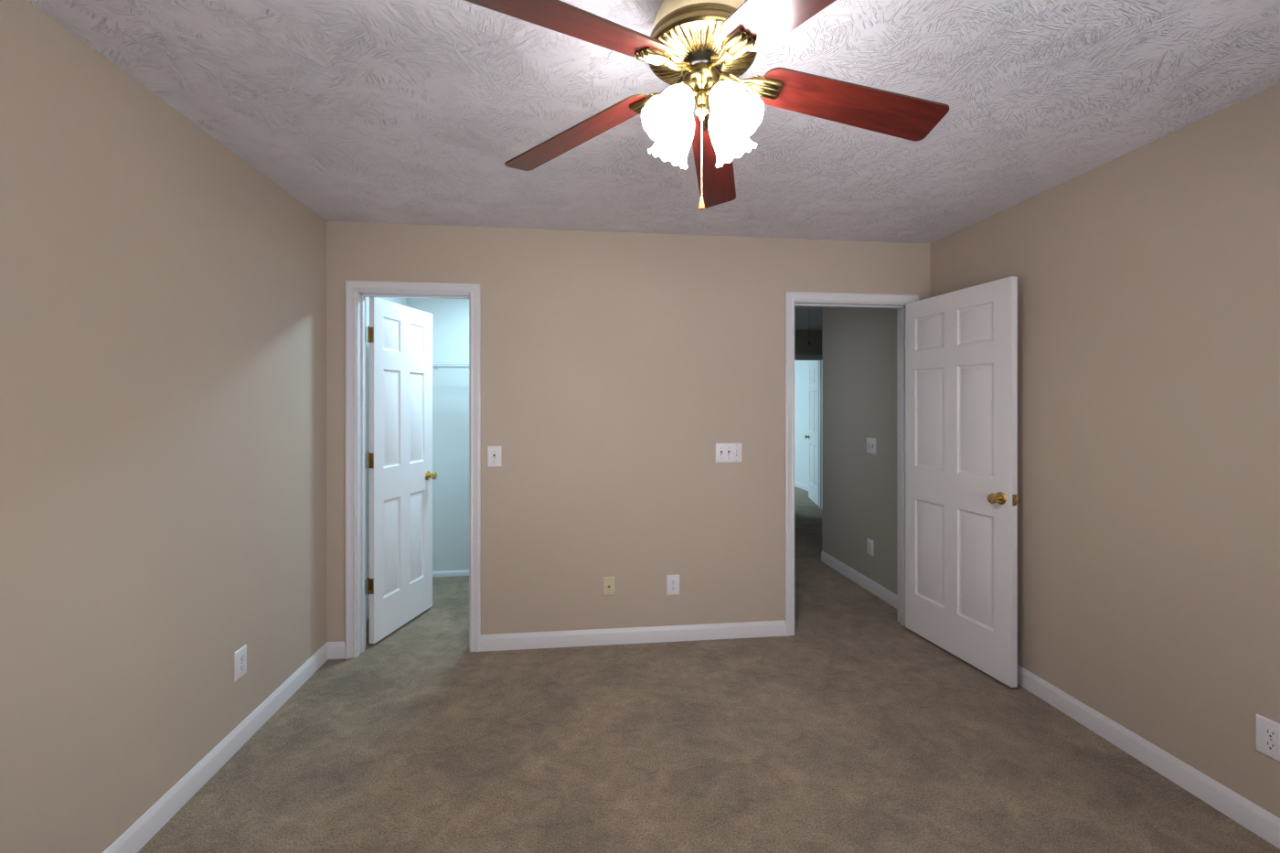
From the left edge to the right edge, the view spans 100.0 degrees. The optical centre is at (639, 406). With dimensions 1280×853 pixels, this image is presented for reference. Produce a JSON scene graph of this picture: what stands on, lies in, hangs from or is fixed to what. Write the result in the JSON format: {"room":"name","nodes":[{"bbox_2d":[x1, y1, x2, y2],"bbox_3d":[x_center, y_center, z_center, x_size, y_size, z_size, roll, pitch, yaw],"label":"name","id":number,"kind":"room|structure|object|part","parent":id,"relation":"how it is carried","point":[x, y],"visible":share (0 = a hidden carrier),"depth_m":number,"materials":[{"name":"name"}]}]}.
{"room":"empty bedroom","nodes":[
{"label":"empty bedroom","id":0,"kind":"room"},
{"bbox_2d":[0,0,406,852],"bbox_3d":[-1.678,0.187,1.869,0.120,2.440,5.340,0,0,-7],"label":"wall","id":1,"kind":"structure","parent":0,"point":[163,299],"depth_m":1.70,"materials":[{"name":"beige paint"}]},
{"bbox_2d":[102,642,328,852],"bbox_3d":[-1.530,1.362,1.171,0.013,0.090,3.680,0,0,-7],"label":"baseboard","id":2,"kind":"structure","parent":1,"relation":"attached to","point":[157,816],"depth_m":2.02,"materials":[{"name":"white wood"}]},
{"bbox_2d":[234,644,246,682],"bbox_3d":[-1.656,1.066,2.232,0.008,0.121,0.077,0,0,-7],"label":"wall outlet","id":3,"kind":"object","parent":1,"relation":"attached to","point":[240,656],"visible":1,"depth_m":2.22,"materials":[{"name":"white plastic"}]},
{"bbox_2d":[238,662,245,671],"bbox_3d":[-1.654,1.085,2.232,0.004,0.028,0.034,0,0,-7],"label":"receptacle","id":4,"kind":"object","parent":3,"relation":"attached to","point":[241,666],"depth_m":2.23,"materials":[{"name":"white plastic"}]},
{"bbox_2d":[239,653,245,662],"bbox_3d":[-1.654,1.046,2.232,0.004,0.028,0.034,0,0,-7],"label":"receptacle","id":5,"kind":"object","parent":3,"relation":"attached to","point":[241,656],"depth_m":2.23,"materials":[{"name":"white plastic"}]},
{"bbox_2d":[365,602,369,620],"bbox_3d":[-1.832,1.362,3.764,0.013,0.090,1.300,0,0,-7],"label":"baseboard","id":6,"kind":"structure","parent":1,"relation":"attached to","point":[368,604],"depth_m":3.56,"materials":[{"name":"white wood"}]},
{"bbox_2d":[406,298,469,571],"bbox_3d":[-0.956,0.187,4.580,1.941,2.440,0.120,0,0,-7],"label":"wall","id":7,"kind":"structure","parent":0,"point":[450,316],"depth_m":4.45,"materials":[{"name":"paint"}]},
{"bbox_2d":[432,570,469,576],"bbox_3d":[-0.948,1.384,4.514,1.941,0.045,0.013,0,0,-7],"label":"baseboard","id":8,"kind":"structure","parent":7,"relation":"attached to","point":[445,573],"depth_m":4.44,"materials":[{"name":"white wood"}]},
{"bbox_2d":[432,361,469,367],"bbox_3d":[-0.931,-0.331,4.368,1.921,0.030,0.308,0,0,-7],"label":"wire shelf","id":9,"kind":"object","parent":7,"relation":"attached to","point":[434,363],"visible":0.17,"depth_m":4.17,"materials":[{"name":"grey plastic"}]},
{"bbox_2d":[326,221,930,641],"bbox_3d":[0.101,0.187,3.273,3.740,2.440,0.120,0,0,-7],"label":"wall","id":10,"kind":"structure","parent":0,"point":[614,366],"depth_m":3.19,"materials":[{"name":"beige paint"}]},
{"bbox_2d":[326,640,344,659],"bbox_3d":[-1.697,1.362,2.997,0.103,0.090,0.013,0,0,-7],"label":"baseboard","id":11,"kind":"structure","parent":10,"relation":"attached to","point":[336,649],"depth_m":2.99,"materials":[{"name":"white wood"}]},
{"bbox_2d":[364,453,366,469],"bbox_3d":[-1.595,0.319,3.120,0.003,0.090,0.031,0,0,-7],"label":"hinge leaf","id":12,"kind":"object","parent":10,"relation":"attached to","point":[365,453],"visible":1,"depth_m":3.12,"materials":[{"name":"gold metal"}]},
{"bbox_2d":[364,579,366,595],"bbox_3d":[-1.595,1.054,3.120,0.003,0.090,0.031,0,0,-7],"label":"hinge leaf","id":13,"kind":"object","parent":10,"relation":"attached to","point":[365,580],"visible":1,"depth_m":3.12,"materials":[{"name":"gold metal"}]},
{"bbox_2d":[364,326,366,341],"bbox_3d":[-1.595,-0.418,3.120,0.003,0.090,0.031,0,0,-7],"label":"hinge leaf","id":14,"kind":"object","parent":10,"relation":"attached to","point":[365,326],"visible":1,"depth_m":3.12,"materials":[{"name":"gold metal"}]},
{"bbox_2d":[367,297,437,643],"bbox_3d":[-1.516,0.374,3.439,0.160,2.030,0.612,0,0,10],"label":"door","id":15,"kind":"structure","parent":10,"relation":"in","point":[400,336],"depth_m":3.38,"materials":[{"name":"white wood"}]},
{"bbox_3d":[-1.421,0.474,3.672,0.056,0.055,0.055,0,0,10],"label":"knob","id":16,"kind":"part","parent":15,"relation":"part of","materials":[{"name":"gold metal"}]},
{"bbox_2d":[344,280,480,659],"bbox_3d":[-1.288,0.352,3.103,0.733,2.110,0.139,0,0,-7],"label":"door frame","id":17,"kind":"structure","parent":10,"relation":"attached to","point":[351,287],"depth_m":3.06,"materials":[{"name":"white wood"}]},
{"bbox_2d":[487,446,501,467],"bbox_3d":[-0.840,0.290,3.093,0.079,0.121,0.021,0,0,-7],"label":"light switch","id":18,"kind":"object","parent":10,"relation":"attached to","point":[494,453],"visible":1,"depth_m":3.10,"materials":[{"name":"white plastic"}]},
{"bbox_2d":[603,576,615,596],"bbox_3d":[-0.183,1.065,3.171,0.070,0.113,0.017,0,0,-7],"label":"cable plate","id":19,"kind":"object","parent":10,"relation":"attached to","point":[609,582],"visible":1,"depth_m":3.17,"materials":[{"name":"beige plastic"}]},
{"bbox_2d":[480,619,785,651],"bbox_3d":[-0.013,1.362,3.193,1.822,0.090,0.013,0,0,-7],"label":"baseboard","id":20,"kind":"structure","parent":10,"relation":"attached to","point":[517,641],"depth_m":3.18,"materials":[{"name":"white wood"}]},
{"bbox_2d":[666,574,679,595],"bbox_3d":[0.199,1.072,3.220,0.077,0.121,0.008,0,0,-7],"label":"wall outlet","id":21,"kind":"object","parent":10,"relation":"attached to","point":[672,581],"visible":1,"depth_m":3.22,"materials":[{"name":"white plastic"}]},
{"bbox_2d":[714,442,741,462],"bbox_3d":[0.540,0.282,3.253,0.165,0.119,0.021,0,0,-7],"label":"light switch","id":22,"kind":"object","parent":10,"relation":"attached to","point":[727,452],"visible":1,"depth_m":3.26,"materials":[{"name":"white plastic"}]},
{"bbox_2d":[785,291,918,636],"bbox_3d":[1.321,0.352,3.406,0.876,2.110,0.139,0,0,-7],"label":"door frame","id":23,"kind":"structure","parent":10,"relation":"attached to","point":[791,297],"depth_m":3.33,"materials":[{"name":"white wood"}]},
{"bbox_2d":[905,276,1020,687],"bbox_3d":[1.769,0.374,3.016,0.161,2.030,0.762,0,0,-13],"label":"door","id":24,"kind":"structure","parent":10,"relation":"in","point":[962,497],"depth_m":2.94,"materials":[{"name":"white wood"}]},
{"bbox_3d":[1.786,0.464,2.702,0.056,0.055,0.055,0,0,-13],"label":"knob","id":25,"kind":"part","parent":24,"relation":"part of","materials":[{"name":"gold metal"}]},
{"bbox_3d":[1.850,0.464,2.654,0.025,0.056,0.002,0,0,-13],"label":"latch plate","id":26,"kind":"part","parent":24,"relation":"part of","materials":[{"name":"gold metal"}]},
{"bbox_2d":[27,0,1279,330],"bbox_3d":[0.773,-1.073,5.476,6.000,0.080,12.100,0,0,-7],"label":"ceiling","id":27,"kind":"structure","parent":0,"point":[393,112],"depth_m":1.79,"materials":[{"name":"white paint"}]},
{"bbox_2d":[464,0,949,210],"bbox_3d":[0.197,-0.758,1.323,1.165,0.550,1.218,0,0,-7],"label":"ceiling fan","id":28,"kind":"object","parent":27,"relation":"hanging from","point":[701,48],"visible":1,"depth_m":1.29,"materials":[{"name":"red wood"}]},
{"bbox_3d":[-0.132,-0.762,1.068,0.470,0.006,0.123,-13,22,-41],"label":"blade","id":29,"kind":"part","parent":28,"relation":"part of","materials":[{"name":"brown wood"}]},
{"bbox_3d":[-0.176,-0.762,1.512,0.470,0.006,0.123,-11,8,30],"label":"blade","id":30,"kind":"part","parent":28,"relation":"part of","materials":[{"name":"brown wood"}]},
{"bbox_3d":[0.080,-0.699,1.263,0.115,0.126,0.115,43,-25,-30],"label":"lamp shade","id":31,"kind":"part","parent":28,"relation":"part of","materials":[{"name":"white glass"}]},
{"bbox_3d":[0.094,-0.699,1.392,0.115,0.126,0.115,0,36,-39],"label":"lamp shade","id":32,"kind":"part","parent":28,"relation":"part of","materials":[{"name":"white glass"}]},
{"bbox_3d":[0.090,-0.717,1.271,0.041,0.068,0.041,43,-25,-30],"label":"light bulb","id":33,"kind":"part","parent":28,"relation":"part of","materials":[{"name":"white glass"}]},
{"bbox_3d":[0.125,-0.750,1.299,0.086,0.040,0.039,0,0,-39],"label":"lamp arm","id":34,"kind":"part","parent":28,"relation":"part of","materials":[{"name":"gold metal"}]},
{"bbox_3d":[0.152,-0.609,1.320,0.003,0.193,0.003,0,0,-29],"label":"pull chain","id":35,"kind":"part","parent":28,"relation":"part of","materials":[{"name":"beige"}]},
{"bbox_3d":[0.152,-0.499,1.320,0.016,0.032,0.016,0,0,-7],"label":"chain pull","id":36,"kind":"part","parent":28,"relation":"part of","materials":[{"name":"gold metal"}]},
{"bbox_3d":[0.152,-0.847,1.320,0.260,0.016,0.260,0,0,-7],"label":"fluted dish","id":37,"kind":"part","parent":28,"relation":"part of","materials":[{"name":"gold metal"}]},
{"bbox_3d":[0.173,-0.750,1.294,0.039,0.040,0.086,0,0,-39],"label":"lamp arm","id":38,"kind":"part","parent":28,"relation":"part of","materials":[{"name":"gold metal"}]},
{"bbox_3d":[0.233,-0.762,1.691,0.123,0.006,0.470,-14,-12,10],"label":"blade","id":39,"kind":"part","parent":28,"relation":"part of","materials":[{"name":"brown wood"}]},
{"bbox_3d":[0.201,-0.717,1.258,0.041,0.068,0.041,0,-36,-39],"label":"light bulb","id":40,"kind":"part","parent":28,"relation":"part of","materials":[{"name":"white glass"}]},
{"bbox_3d":[0.224,-0.699,1.378,0.115,0.126,0.115,-43,25,-30],"label":"lamp shade","id":41,"kind":"part","parent":28,"relation":"part of","materials":[{"name":"white glass"}]},
{"bbox_3d":[0.209,-0.699,1.248,0.115,0.126,0.115,0,-36,-39],"label":"lamp shade","id":42,"kind":"part","parent":28,"relation":"part of","materials":[{"name":"white glass"}]},
{"bbox_3d":[0.304,-0.762,0.973,0.123,0.006,0.470,15,3,-25],"label":"blade","id":43,"kind":"part","parent":28,"relation":"part of","materials":[{"name":"brown wood"}]},
{"bbox_3d":[0.529,-0.762,1.358,0.470,0.006,0.123,10,-15,-6],"label":"blade","id":44,"kind":"part","parent":28,"relation":"part of","materials":[{"name":"red wood"}]},
{"bbox_2d":[137,486,1279,852],"bbox_3d":[0.773,1.437,5.476,6.000,0.060,12.100,0,0,-7],"label":"floor","id":45,"kind":"structure","parent":0,"point":[853,730],"depth_m":2.15,"materials":[{"name":"carpet"}]},
{"bbox_2d":[794,360,817,485],"bbox_3d":[2.777,0.187,9.544,0.120,2.440,4.080,0,0,-7],"label":"door","id":46,"kind":"structure","parent":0,"point":[801,367],"depth_m":9.18,"materials":[{"name":"paint"}]},
{"bbox_2d":[794,480,808,490],"bbox_3d":[2.722,1.362,9.437,0.013,0.090,3.880,0,0,-7],"label":"baseboard","id":47,"kind":"structure","parent":46,"relation":"attached to","point":[796,484],"depth_m":9.15,"materials":[{"name":"white wood"}]},
{"bbox_2d":[794,330,821,354],"bbox_3d":[1.782,0.187,7.315,3.170,2.440,0.120,0,0,-7],"label":"wall","id":48,"kind":"structure","parent":0,"point":[802,337],"depth_m":7.31,"materials":[{"name":"paint"}]},
{"bbox_2d":[794,354,821,508],"bbox_3d":[2.100,0.352,7.352,0.904,2.110,0.156,0,0,-7],"label":"door frame","id":49,"kind":"structure","parent":48,"relation":"attached to","point":[796,357],"depth_m":7.37,"materials":[{"name":"white wood"}]},
{"bbox_2d":[804,360,819,506],"bbox_3d":[2.542,0.374,7.834,0.161,2.030,0.760,0,0,7],"label":"door","id":50,"kind":"structure","parent":48,"relation":"in","point":[813,436],"depth_m":7.78,"materials":[{"name":"white wood"}]},
{"bbox_2d":[821,83,1279,818],"bbox_3d":[2.033,0.187,2.275,0.133,2.440,5.290,0,0,-7],"label":"wall","id":51,"kind":"structure","parent":0,"point":[1148,277],"depth_m":2.14,"materials":[{"name":"beige paint"}]},
{"bbox_2d":[821,550,897,608],"bbox_3d":[1.734,1.362,4.213,0.013,0.090,1.370,0,0,-7],"label":"baseboard","id":52,"kind":"structure","parent":51,"relation":"attached to","point":[890,597],"depth_m":4.19,"materials":[{"name":"white wood"}]},
{"bbox_2d":[866,538,873,555],"bbox_3d":[1.751,1.072,4.089,0.008,0.117,0.084,0,0,-7],"label":"wall outlet","id":53,"kind":"object","parent":51,"relation":"attached to","point":[869,543],"visible":1,"depth_m":4.08,"materials":[{"name":"white plastic"}]},
{"bbox_2d":[866,437,875,454],"bbox_3d":[1.746,0.299,4.074,0.021,0.117,0.124,0,0,-7],"label":"light switch","id":54,"kind":"object","parent":51,"relation":"attached to","point":[870,442],"visible":1,"depth_m":4.06,"materials":[{"name":"white plastic"}]},
{"bbox_2d":[1017,664,1279,849],"bbox_3d":[2.052,1.362,1.587,0.013,0.090,3.680,0,0,-7],"label":"baseboard","id":55,"kind":"structure","parent":51,"relation":"attached to","point":[1265,825],"depth_m":2.05,"materials":[{"name":"white wood"}]},
{"bbox_2d":[1256,714,1279,761],"bbox_3d":[2.038,1.076,1.734,0.008,0.121,0.084,0,0,-7],"label":"wall outlet","id":56,"kind":"object","parent":51,"relation":"attached to","point":[1267,730],"visible":1,"depth_m":1.74,"materials":[{"name":"white plastic"}]},
{"bbox_2d":[1263,739,1278,752],"bbox_3d":[2.035,1.095,1.734,0.004,0.028,0.034,0,0,-7],"label":"receptacle","id":57,"kind":"object","parent":56,"relation":"attached to","point":[1269,745],"depth_m":1.73,"materials":[{"name":"white plastic"}]},
{"bbox_2d":[1263,727,1278,739],"bbox_3d":[2.035,1.056,1.734,0.004,0.028,0.034,0,0,-7],"label":"receptacle","id":58,"kind":"object","parent":56,"relation":"attached to","point":[1269,733],"depth_m":1.73,"materials":[{"name":"white plastic"}]}
]}

